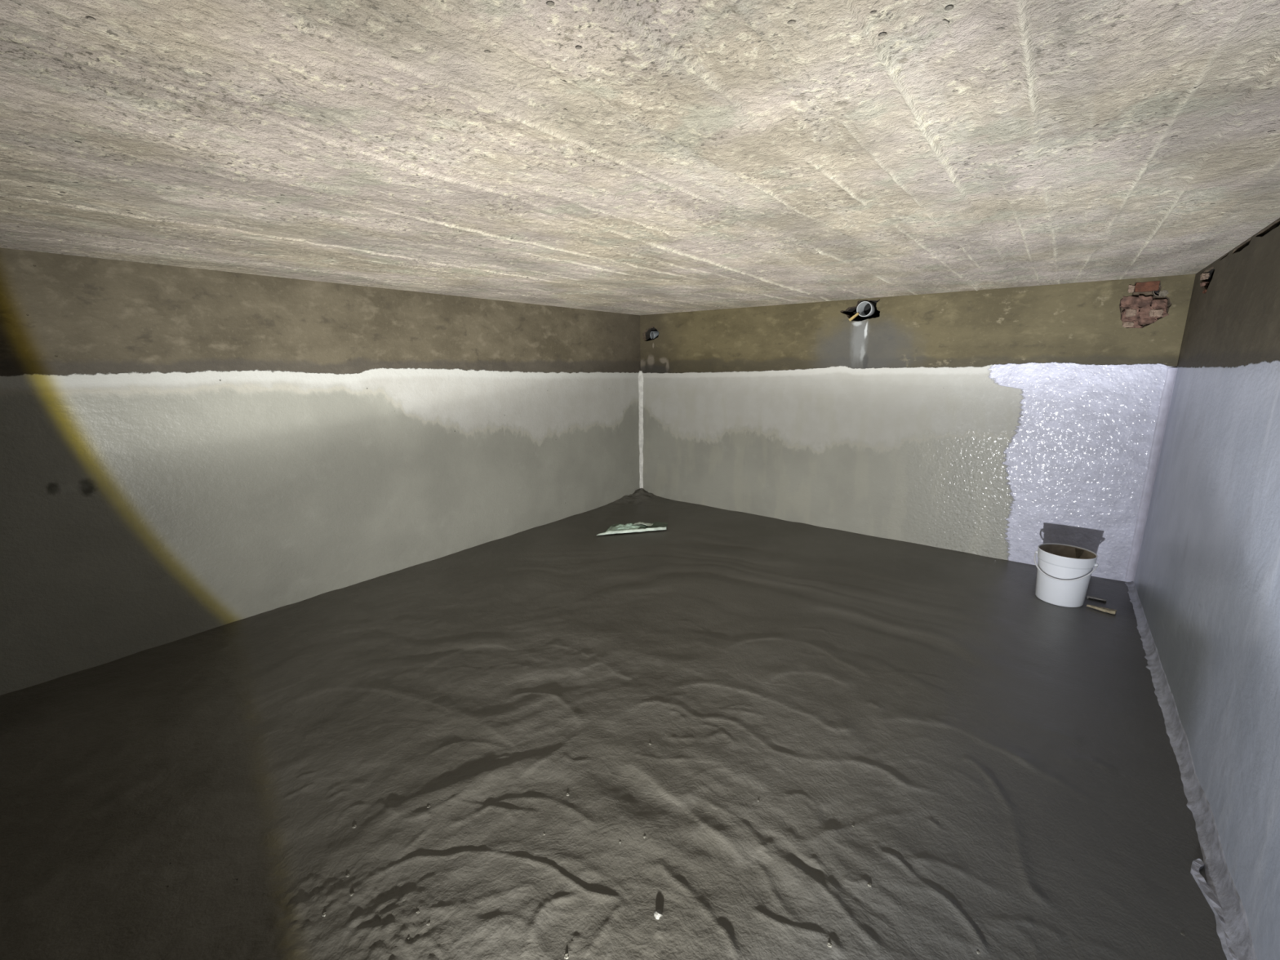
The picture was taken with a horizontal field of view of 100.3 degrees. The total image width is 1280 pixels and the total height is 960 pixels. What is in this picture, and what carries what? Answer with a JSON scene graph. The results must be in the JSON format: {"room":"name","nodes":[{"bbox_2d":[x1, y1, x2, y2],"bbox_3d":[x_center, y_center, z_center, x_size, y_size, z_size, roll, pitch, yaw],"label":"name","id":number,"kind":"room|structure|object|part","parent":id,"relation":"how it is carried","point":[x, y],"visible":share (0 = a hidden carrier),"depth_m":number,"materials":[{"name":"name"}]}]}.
{"room":"underground water tank","nodes":[
{"label":"underground water tank","id":0,"kind":"room"},
{"bbox_2d":[0,247,640,695],"bbox_3d":[-1.526,-0.245,2.939,0.302,1.599,4.600,9,16,37],"label":"wall","id":1,"kind":"structure","parent":0,"point":[184,452],"depth_m":2.41,"materials":[{"name":"white paint"}]},
{"bbox_2d":[638,370,643,488],"bbox_3d":[0.009,-0.411,4.649,0.052,1.057,0.014,-2,12,-8],"label":"trim","id":2,"kind":"structure","parent":1,"relation":"attached to","point":[640,375],"depth_m":4.63,"materials":[{"name":"white paint"}]},
{"bbox_2d":[0,488,1226,959],"bbox_3d":[-0.111,0.824,2.048,3.316,0.314,4.640,9,16,37],"label":"floor","id":3,"kind":"structure","parent":0,"point":[1000,757],"depth_m":1.54,"materials":[{"name":"grey concrete"}]},
{"bbox_2d":[564,953,568,959],"bbox_3d":[-0.146,0.950,1.064,0.012,0.008,0.011,2,13,9],"label":"crumb","id":4,"kind":"object","parent":3,"relation":"in","point":[566,955],"visible":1,"depth_m":1.06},
{"bbox_2d":[596,521,666,535],"bbox_3d":[-0.052,0.323,3.780,0.549,0.038,0.208,-3,13,-13],"label":"plastic sack","id":5,"kind":"object","parent":3,"relation":"on","point":[628,527],"visible":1,"depth_m":3.72,"materials":[{"name":"plastic"}]},
{"bbox_2d":[653,908,662,918],"bbox_3d":[0.039,0.926,1.139,0.016,0.013,0.016,-7,14,-30],"label":"crumb","id":6,"kind":"object","parent":3,"relation":"on","point":[658,913],"visible":1,"depth_m":1.14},
{"bbox_2d":[826,942,831,947],"bbox_3d":[0.383,0.938,1.077,0.010,0.007,0.010,-1,12,-1],"label":"crumb","id":7,"kind":"object","parent":3,"relation":"in","point":[829,944],"visible":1,"depth_m":1.07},
{"bbox_2d":[1034,542,1098,607],"bbox_3d":[2.058,0.465,2.600,0.243,0.252,0.234,9,16,37],"label":"bucket","id":8,"kind":"object","parent":3,"relation":"on","point":[1064,573],"visible":1,"depth_m":2.54,"materials":[{"name":"white plastic"}]},
{"bbox_3d":[2.016,0.425,2.555,0.122,0.081,0.244,-11,16,-39],"label":"handle","id":9,"kind":"part","parent":8,"relation":"part of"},
{"bbox_2d":[1086,595,1106,602],"bbox_3d":[2.241,0.583,2.620,0.077,0.012,0.018,11,17,42],"label":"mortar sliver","id":10,"kind":"object","parent":3,"relation":"on","point":[1087,596],"visible":1,"depth_m":2.62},
{"bbox_2d":[1086,604,1116,613],"bbox_3d":[2.164,0.605,2.504,0.107,0.015,0.030,11,17,41],"label":"wood splinter","id":11,"kind":"object","parent":3,"relation":"on","point":[1100,608],"visible":1,"depth_m":2.50,"materials":[{"name":"beige wood"}]},
{"bbox_2d":[1190,858,1236,959],"bbox_3d":[1.229,0.914,1.146,0.029,0.016,0.267,8,15,32],"label":"scrap","id":12,"kind":"object","parent":3,"relation":"on","point":[1197,864],"visible":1,"depth_m":1.16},
{"bbox_2d":[0,0,1279,315],"bbox_3d":[-0.122,-0.887,1.673,3.316,0.260,4.640,9,16,37],"label":"ceiling","id":13,"kind":"structure","parent":0,"point":[628,157],"depth_m":0.95,"materials":[{"name":"concrete"}]},
{"bbox_2d":[640,274,1195,582],"bbox_3d":[1.385,-0.439,3.742,3.276,1.599,0.318,9,16,37],"label":"wall","id":14,"kind":"structure","parent":0,"point":[1004,424],"depth_m":3.26,"materials":[{"name":"grey concrete"}]},
{"bbox_2d":[649,330,658,339],"bbox_3d":[0.144,-1.221,4.491,0.107,0.082,0.072,-6,14,-25],"label":"drain pipe","id":15,"kind":"object","parent":14,"relation":"attached to","point":[654,334],"visible":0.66,"depth_m":4.46,"materials":[{"name":"grey plastic"}]},
{"bbox_2d":[848,312,859,320],"bbox_3d":[1.375,-1.048,3.431,0.062,0.051,0.018,6,14,26],"label":"wedge","id":16,"kind":"object","parent":14,"relation":"on","point":[852,317],"visible":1,"depth_m":3.42,"materials":[{"name":"brown wood"}]},
{"bbox_2d":[856,301,878,316],"bbox_3d":[1.478,-1.107,3.461,0.094,0.102,0.174,9,16,37],"label":"drain pipe","id":17,"kind":"object","parent":14,"relation":"attached to","point":[865,308],"visible":0.96,"depth_m":3.46,"materials":[{"name":"grey plastic"}]},
{"bbox_2d":[1152,284,1168,297],"bbox_3d":[2.518,-0.913,2.583,0.056,0.055,0.070,9,16,37],"label":"drain pipe","id":18,"kind":"object","parent":14,"relation":"attached to","point":[1162,293],"visible":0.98,"depth_m":2.56,"materials":[{"name":"grey plastic"}]},
{"bbox_2d":[1133,217,1279,959],"bbox_3d":[1.291,0.208,0.789,0.306,1.599,4.600,9,16,37],"label":"wall","id":19,"kind":"structure","parent":0,"point":[1206,581],"depth_m":1.51,"materials":[{"name":"concrete"}]},
{"bbox_2d":[1124,367,1177,582],"bbox_3d":[2.572,-0.007,2.689,0.011,1.092,0.053,-2,12,-7],"label":"trim","id":20,"kind":"structure","parent":19,"relation":"attached to","point":[1165,402],"depth_m":2.69,"materials":[{"name":"white paint"}]},
{"bbox_2d":[1124,581,1257,959],"bbox_3d":[1.471,0.822,1.428,0.056,0.077,3.600,9,16,37],"label":"trim","id":21,"kind":"structure","parent":19,"relation":"attached to","point":[1219,877],"depth_m":1.34,"materials":[{"name":"grey concrete"}]}
]}

